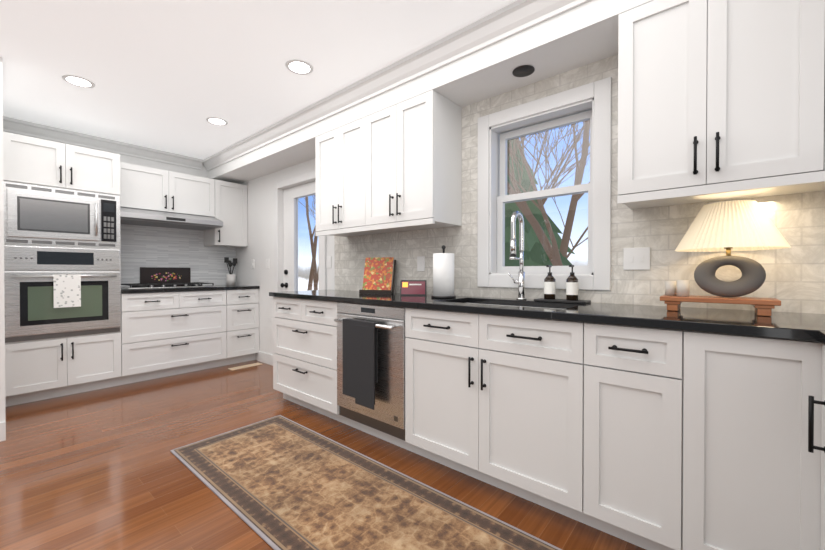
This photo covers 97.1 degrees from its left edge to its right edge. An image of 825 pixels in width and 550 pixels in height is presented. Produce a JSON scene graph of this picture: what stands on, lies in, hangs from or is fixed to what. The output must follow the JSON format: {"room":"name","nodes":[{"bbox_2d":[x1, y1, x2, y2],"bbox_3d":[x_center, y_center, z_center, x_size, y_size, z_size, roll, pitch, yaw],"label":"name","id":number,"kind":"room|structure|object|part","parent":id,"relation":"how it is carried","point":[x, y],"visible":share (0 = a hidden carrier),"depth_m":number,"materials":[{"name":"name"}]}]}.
{"room":"kitchen","nodes":[
{"label":"kitchen","id":0,"kind":"room"},
{"bbox_2d":[0,57,5,421],"bbox_3d":[-3.297,-0.172,2.744,1.420,2.500,0.257,0,1,40],"label":"wall","id":1,"kind":"structure","parent":0,"point":[2,362],"depth_m":2.38,"materials":[{"name":"white paint"}]},
{"bbox_2d":[0,421,5,441],"bbox_3d":[-2.754,1.022,2.285,0.015,0.120,0.272,0,1,40],"label":"baseboard","id":2,"kind":"structure","parent":1,"relation":"attached to","point":[2,424],"depth_m":2.38,"materials":[{"name":"white wood"}]},
{"bbox_2d":[3,131,235,286],"bbox_3d":[-4.421,-0.171,2.701,0.258,2.500,6.420,0,1,40],"label":"wall","id":3,"kind":"structure","parent":0,"point":[146,246],"depth_m":4.33,"materials":[{"name":"grey tile"}]},
{"bbox_2d":[3,116,202,169],"bbox_3d":[-3.272,-1.372,3.802,0.080,0.115,1.920,0,1,40],"label":"crown molding","id":4,"kind":"structure","parent":3,"relation":"attached to","point":[12,125],"depth_m":3.77,"materials":[{"name":"white"}]},
{"bbox_2d":[0,0,516,158],"bbox_3d":[-0.971,-1.448,-0.192,9.250,0.100,6.470,0,1,40],"label":"ceiling","id":5,"kind":"structure","parent":0,"point":[171,76],"depth_m":2.37,"materials":[{"name":"white paint"}]},
{"bbox_2d":[62,75,94,87],"bbox_3d":[-2.446,-1.419,2.672,0.184,0.007,0.184,0,1,40],"label":"recessed light","id":6,"kind":"object","parent":5,"relation":"in","point":[78,81],"visible":1,"depth_m":2.67,"materials":[{"name":"white"}]},
{"bbox_2d":[206,117,227,125],"bbox_3d":[-1.810,-1.424,3.378,0.184,0.007,0.184,0,1,40],"label":"recessed light","id":7,"kind":"object","parent":5,"relation":"in","point":[217,121],"visible":1,"depth_m":3.38,"materials":[{"name":"white plastic"}]},
{"bbox_2d":[285,59,312,74],"bbox_3d":[-0.770,-1.417,2.486,0.184,0.007,0.184,0,1,40],"label":"recessed light","id":8,"kind":"object","parent":5,"relation":"in","point":[299,67],"visible":1,"depth_m":2.48,"materials":[{"name":"white"}]},
{"bbox_2d":[208,0,652,183],"bbox_3d":[0.938,-1.300,1.875,9.000,0.230,0.350,0,1,40],"label":"soffit beam","id":9,"kind":"structure","parent":5,"relation":"attached to","point":[584,34],"depth_m":2.17,"materials":[{"name":"white paint"}]},
{"bbox_2d":[203,0,590,170],"bbox_3d":[0.799,-1.356,1.710,9.000,0.115,0.080,0,1,40],"label":"crown molding","id":10,"kind":"structure","parent":9,"relation":"attached to","point":[512,19],"depth_m":2.36,"materials":[{"name":"white"}]},
{"bbox_2d":[512,65,534,76],"bbox_3d":[0.645,-1.185,2.117,0.124,0.006,0.124,0,1,40],"label":"recessed light","id":11,"kind":"object","parent":9,"relation":"attached to","point":[524,71],"depth_m":2.12,"materials":[{"name":"black metal"}]},
{"bbox_2d":[0,360,645,549],"bbox_3d":[-0.971,1.131,-0.172,9.250,0.060,6.470,0,1,40],"label":"floor","id":12,"kind":"structure","parent":0,"point":[103,469],"depth_m":2.01,"materials":[{"name":"brown wood"}]},
{"bbox_2d":[3,132,259,406],"bbox_3d":[-2.790,-0.040,3.874,0.733,2.220,2.117,0,1,40],"label":"kitchen cabinets","id":13,"kind":"object","parent":12,"relation":"on","point":[79,318],"visible":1,"depth_m":3.36,"materials":[{"name":"white painted wood"},{"name":"black granite"},{"name":"black metal"}]},
{"bbox_2d":[3,244,120,343],"bbox_3d":[-2.995,0.151,3.160,0.107,0.788,0.750,0,1,40],"label":"wall oven","id":14,"kind":"object","parent":13,"relation":"in","point":[53,292],"depth_m":3.12,"materials":[{"name":"silver metal"}]},
{"bbox_2d":[52,274,80,307],"bbox_3d":[-2.966,0.133,3.130,0.040,0.284,0.170,0,1,40],"label":"tea towel","id":15,"kind":"object","parent":14,"relation":"hanging from","point":[67,287],"depth_m":3.12,"materials":[{"name":"white fabric"}]},
{"bbox_2d":[3,180,120,247],"bbox_3d":[-3.007,-0.502,3.166,0.074,0.495,0.750,0,1,40],"label":"microwave","id":16,"kind":"object","parent":13,"relation":"in","point":[40,215],"depth_m":3.14,"materials":[{"name":"silver metal"}]},
{"bbox_2d":[106,206,223,230],"bbox_3d":[-2.733,-0.624,4.065,0.552,0.140,0.966,0,1,40],"label":"range hood","id":17,"kind":"object","parent":13,"relation":"attached to","point":[130,215],"depth_m":3.94,"materials":[{"name":"silver metal"}]},
{"bbox_2d":[139,267,190,287],"bbox_3d":[-2.897,0.023,4.288,0.012,0.224,0.510,0,1,40],"label":"tray","id":18,"kind":"object","parent":13,"relation":"on","point":[147,274],"depth_m":4.27,"materials":[{"name":"black metal"}]},
{"bbox_2d":[116,282,216,289],"bbox_3d":[-2.713,0.115,4.048,0.500,0.045,0.820,0,1,40],"label":"cooktop","id":19,"kind":"object","parent":13,"relation":"in","point":[186,284],"depth_m":3.95,"materials":[{"name":"silver metal"}]},
{"bbox_2d":[106,284,259,293],"bbox_3d":[-2.572,0.154,4.189,0.645,0.034,1.356,0,1,40],"label":"countertop","id":20,"kind":"structure","parent":13,"relation":"on","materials":[{"name":"black stone"}]},
{"bbox_2d":[224,257,236,284],"bbox_3d":[-2.355,-0.048,4.727,0.104,0.360,0.164,0,1,40],"label":"utensil crock","id":21,"kind":"object","parent":13,"relation":"on","point":[230,278],"visible":1,"depth_m":4.69,"materials":[{"name":"white ceramic"}]},
{"bbox_2d":[228,363,261,370],"bbox_3d":[-1.941,1.064,4.241,0.110,0.006,0.360,0,1,40],"label":"floor vent","id":22,"kind":"object","parent":12,"relation":"in","point":[244,366],"visible":0.98,"depth_m":4.22,"materials":[{"name":"beige"}]},
{"bbox_2d":[273,297,332,418],"bbox_3d":[-0.663,0.629,3.054,0.871,0.895,0.617,0,1,40],"label":"base cabinet","id":23,"kind":"object","parent":12,"relation":"on","point":[302,330],"depth_m":2.82,"materials":[{"name":"white wood"}]},
{"bbox_2d":[170,415,561,549],"bbox_3d":[-0.211,1.082,1.633,2.720,0.008,0.730,0,1,40],"label":"rug","id":24,"kind":"object","parent":12,"relation":"on","point":[279,482],"visible":0.98,"depth_m":1.76,"materials":[{"name":"brown fabric"}]},
{"bbox_2d":[333,301,400,446],"bbox_3d":[-0.067,0.633,2.550,0.690,0.895,0.617,0,1,40],"label":"base cabinet","id":25,"kind":"object","parent":12,"relation":"on","point":[366,338],"depth_m":2.27,"materials":[{"name":"white"}]},
{"bbox_2d":[334,302,406,441],"bbox_3d":[-0.300,0.587,2.323,0.622,0.790,0.086,0,1,40],"label":"dishwasher","id":26,"kind":"object","parent":25,"relation":"in","point":[371,338],"depth_m":2.25,"materials":[{"name":"silver metal"}]},
{"bbox_2d":[342,318,378,409],"bbox_3d":[-0.333,0.550,2.306,0.300,0.524,0.043,0,1,40],"label":"dish towel","id":27,"kind":"object","parent":26,"relation":"hanging from","point":[360,337],"depth_m":2.27,"materials":[{"name":"grey fabric"}]},
{"bbox_2d":[401,309,560,513],"bbox_3d":[0.547,0.637,2.032,1.042,0.895,0.617,0,1,40],"label":"base cabinet","id":28,"kind":"object","parent":12,"relation":"on","point":[481,395],"depth_m":1.79,"materials":[{"name":"white wood"}]},
{"bbox_2d":[561,321,652,549],"bbox_3d":[1.025,0.640,1.628,0.450,0.895,0.617,0,1,40],"label":"base cabinet","id":29,"kind":"object","parent":12,"relation":"on","point":[648,427],"depth_m":1.45,"materials":[{"name":"white wood"}]},
{"bbox_2d":[653,325,800,549],"bbox_3d":[1.244,0.641,1.408,0.410,0.895,0.670,0,1,40],"label":"base cabinet","id":30,"kind":"object","parent":12,"relation":"on","point":[725,400],"depth_m":1.22,"materials":[{"name":"white wood"}]},
{"bbox_2d":[269,289,824,336],"bbox_3d":[0.434,0.170,2.111,3.800,0.034,0.635,0,1,40],"label":"countertop","id":31,"kind":"structure","parent":30,"relation":"on","point":[635,316],"depth_m":1.57,"materials":[{"name":"black stone"}]},
{"bbox_2d":[359,257,395,293],"bbox_3d":[-0.273,0.002,2.939,0.260,0.289,0.190,0,0,12],"label":"cookbook stand","id":32,"kind":"object","parent":31,"relation":"on","point":[379,275],"visible":1,"depth_m":2.92,"materials":[{"name":"red"}]},
{"bbox_2d":[400,280,426,294],"bbox_3d":[0.008,0.093,2.697,0.190,0.110,0.085,0,0,5],"label":"smart display","id":33,"kind":"object","parent":31,"relation":"on","point":[413,287],"visible":1,"depth_m":2.67,"materials":[{"name":"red plastic"}]},
{"bbox_2d":[431,245,455,297],"bbox_3d":[0.207,-0.025,2.430,0.164,0.349,0.164,0,1,40],"label":"paper towel holder","id":34,"kind":"object","parent":31,"relation":"on","point":[443,274],"visible":1,"depth_m":2.37,"materials":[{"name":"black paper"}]},
{"bbox_2d":[507,211,526,299],"bbox_3d":[0.613,-0.116,2.204,0.109,0.536,0.171,0,1,40],"label":"faucet","id":35,"kind":"object","parent":31,"relation":"on","point":[520,281],"visible":1,"depth_m":2.21,"materials":[{"name":"silver metal"}]},
{"bbox_2d":[473,301,568,308],"bbox_3d":[0.527,0.296,2.052,0.764,0.240,0.404,0,1,40],"label":"sink","id":36,"kind":"object","parent":31,"relation":"in","point":[474,302],"depth_m":2.21,"materials":[{"name":"silver metal"}]},
{"bbox_2d":[534,298,590,303],"bbox_3d":[0.852,0.147,2.083,0.285,0.012,0.110,0,1,40],"label":"soap tray","id":37,"kind":"object","parent":31,"relation":"on","point":[564,300],"visible":0.98,"depth_m":2.03,"materials":[{"name":"black plastic"}]},
{"bbox_2d":[544,265,555,298],"bbox_3d":[0.798,0.041,2.122,0.064,0.197,0.072,0,1,40],"label":"soap bottle","id":38,"kind":"object","parent":37,"relation":"on","point":[549,287],"visible":1,"depth_m":2.10,"materials":[{"name":"brown"}]},
{"bbox_2d":[566,265,577,299],"bbox_3d":[0.894,0.042,2.042,0.064,0.197,0.072,0,1,40],"label":"soap bottle","id":39,"kind":"object","parent":37,"relation":"on","point":[571,286],"visible":1,"depth_m":2.02,"materials":[{"name":"brown"}]},
{"bbox_2d":[660,295,780,315],"bbox_3d":[1.292,0.126,1.554,0.380,0.062,0.170,0,1,40],"label":"wooden stand","id":40,"kind":"object","parent":31,"relation":"on","point":[764,306],"visible":1,"depth_m":1.48,"materials":[{"name":"brown wood"}]},
{"bbox_2d":[665,280,689,296],"bbox_3d":[1.184,0.058,1.632,0.046,0.070,0.114,0,0,-3],"label":"candles","id":41,"kind":"object","parent":40,"relation":"on","point":[678,288],"visible":0.9,"depth_m":1.59,"materials":[{"name":"beige wax"}]},
{"bbox_2d":[675,200,790,296],"bbox_3d":[1.323,-0.102,1.526,0.366,0.390,0.366,0,1,40],"label":"table lamp","id":42,"kind":"object","parent":40,"relation":"on","point":[728,227],"visible":1,"depth_m":1.46,"materials":[{"name":"beige fabric"}]},
{"bbox_2d":[817,329,824,340],"bbox_3d":[1.189,0.183,0.564,0.650,0.034,0.755,0,1,40],"label":"countertop","id":43,"kind":"structure","parent":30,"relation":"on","point":[820,332],"depth_m":1.04,"materials":[{"name":"black stone"}]},
{"bbox_2d":[797,337,824,549],"bbox_3d":[1.300,0.647,0.738,0.660,0.895,0.443,0,1,40],"label":"base cabinet","id":44,"kind":"object","parent":12,"relation":"on","point":[811,375],"depth_m":1.09,"materials":[{"name":"white wood"}]},
{"bbox_3d":[1.066,0.595,0.921,0.056,0.785,0.420,0,1,40],"label":"peninsula door","id":45,"kind":"part","parent":44,"relation":"part of","materials":[{"name":"white wood"}]},
{"bbox_2d":[236,54,824,359],"bbox_3d":[1.018,-0.167,2.171,9.250,2.500,0.208,0,1,40],"label":"wall","id":46,"kind":"structure","parent":0,"point":[794,281],"depth_m":2.08,"materials":[{"name":"beige tile"}]},
{"bbox_2d":[258,351,272,365],"bbox_3d":[-1.762,1.006,4.395,0.405,0.120,0.014,0,1,40],"label":"baseboard","id":47,"kind":"structure","parent":46,"relation":"attached to","point":[266,358],"depth_m":4.39,"materials":[{"name":"white wood"}]},
{"bbox_2d":[280,181,319,291],"bbox_3d":[-1.206,0.036,3.973,0.802,2.046,0.119,0,1,40],"label":"door","id":48,"kind":"structure","parent":46,"relation":"in","point":[292,196],"depth_m":4.12,"materials":[{"name":"white wood"}]},
{"bbox_2d":[274,170,326,291],"bbox_3d":[-1.236,-0.003,3.937,0.980,2.145,0.022,0,1,40],"label":"door frame","id":49,"kind":"structure","parent":46,"relation":"attached to","point":[299,178],"depth_m":4.08,"materials":[{"name":"white wood"}]},
{"bbox_2d":[326,256,330,267],"bbox_3d":[-0.827,-0.128,3.598,0.074,0.116,0.009,0,1,40],"label":"light switch","id":50,"kind":"object","parent":46,"relation":"attached to","point":[328,261],"visible":1,"depth_m":3.60,"materials":[{"name":"white plastic"}]},
{"bbox_2d":[315,120,386,236],"bbox_3d":[-0.465,-0.784,3.058,0.694,0.820,0.340,0,1,40],"label":"upper cabinet","id":51,"kind":"object","parent":46,"relation":"attached to","point":[336,150],"depth_m":2.95,"materials":[{"name":"white wood"}]},
{"bbox_2d":[359,90,461,232],"bbox_3d":[-0.025,-0.781,2.686,0.694,0.820,0.340,0,1,40],"label":"upper cabinet","id":52,"kind":"object","parent":46,"relation":"attached to","point":[396,168],"depth_m":2.50,"materials":[{"name":"white wood"}]},
{"bbox_2d":[417,256,424,270],"bbox_3d":[0.065,-0.087,2.834,0.074,0.116,0.009,0,1,40],"label":"electrical outlet","id":53,"kind":"object","parent":46,"relation":"attached to","point":[420,263],"visible":1,"depth_m":2.83,"materials":[{"name":"white plastic"}]},
{"bbox_2d":[477,77,611,290],"bbox_3d":[0.812,-0.495,2.297,0.820,1.155,0.171,0,1,40],"label":"window","id":54,"kind":"structure","parent":46,"relation":"in","point":[596,96],"depth_m":2.25,"materials":[{"name":"white wood"}]},
{"bbox_3d":[0.844,-0.496,2.335,0.626,0.961,0.072,0,1,40],"label":"window sash","id":55,"kind":"part","parent":54,"relation":"part of","materials":[{"name":"white wood"}]},
{"bbox_2d":[623,247,649,269],"bbox_3d":[1.169,-0.085,1.901,0.120,0.116,0.009,0,1,40],"label":"light switch","id":56,"kind":"object","parent":46,"relation":"attached to","point":[636,258],"visible":1,"depth_m":1.90,"materials":[{"name":"white plastic"}]},
{"bbox_2d":[617,0,796,207],"bbox_3d":[1.305,-0.772,1.562,0.689,0.820,0.340,0,1,40],"label":"upper cabinet","id":57,"kind":"object","parent":46,"relation":"attached to","point":[720,100],"depth_m":1.46,"materials":[{"name":"white wood"}]},
{"bbox_2d":[781,0,824,194],"bbox_3d":[1.764,-0.769,1.175,0.748,0.820,0.340,0,1,40],"label":"upper cabinet","id":58,"kind":"object","parent":46,"relation":"attached to","point":[809,22],"depth_m":1.27,"materials":[{"name":"white wood"}]},
{"label":"outside","id":59,"kind":"structure","parent":0,"visible":0},
{"bbox_2d":[298,121,589,290],"bbox_3d":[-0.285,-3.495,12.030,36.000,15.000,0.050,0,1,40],"label":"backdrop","id":60,"kind":"structure","parent":59,"point":[561,206],"depth_m":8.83,"materials":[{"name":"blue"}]},
{"bbox_3d":[-2.425,1.325,9.536,36.000,0.100,6.540,0,1,40],"label":"snow","id":61,"kind":"object","parent":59,"visible":0},
{"bbox_2d":[300,197,318,289],"bbox_3d":[-2.754,-3.607,12.397,6.008,9.847,3.217,0,1,40],"label":"bare tree","id":62,"kind":"object","parent":61,"relation":"on","point":[316,276],"depth_m":11.78,"materials":[{"name":"brown plant"}]},
{"bbox_2d":[307,195,317,289],"bbox_3d":[-1.637,-4.161,13.607,8.220,10.928,4.600,0,1,40],"label":"bare tree","id":63,"kind":"object","parent":61,"relation":"on","point":[311,272],"depth_m":13.70,"materials":[{"name":"brown plant"}]},
{"bbox_2d":[505,139,574,265],"bbox_3d":[1.910,-1.027,7.070,2.904,4.643,3.361,0,1,40],"label":"evergreen","id":64,"kind":"object","parent":61,"relation":"on","point":[536,258],"depth_m":6.45,"materials":[{"name":"green needle foliage"},{"name":"bark"}]},
{"bbox_2d":[507,125,584,265],"bbox_3d":[0.601,-2.293,6.069,4.792,7.338,2.813,0,1,40],"label":"bare tree","id":65,"kind":"object","parent":61,"relation":"on","point":[544,241],"depth_m":4.99,"materials":[{"name":"brown plant"}]},
{"bbox_2d":[523,122,589,203],"bbox_3d":[2.670,-4.861,8.339,6.687,12.414,3.319,0,1,40],"label":"bare tree","id":66,"kind":"object","parent":61,"relation":"on","point":[571,148],"depth_m":7.80,"materials":[{"name":"brown plant"}]},
{"bbox_2d":[536,120,589,258],"bbox_3d":[4.253,-3.883,5.614,6.436,10.490,3.386,0,1,40],"label":"bare tree","id":67,"kind":"object","parent":61,"relation":"on","point":[577,180],"depth_m":6.64,"materials":[{"name":"brown plant"}]}
]}

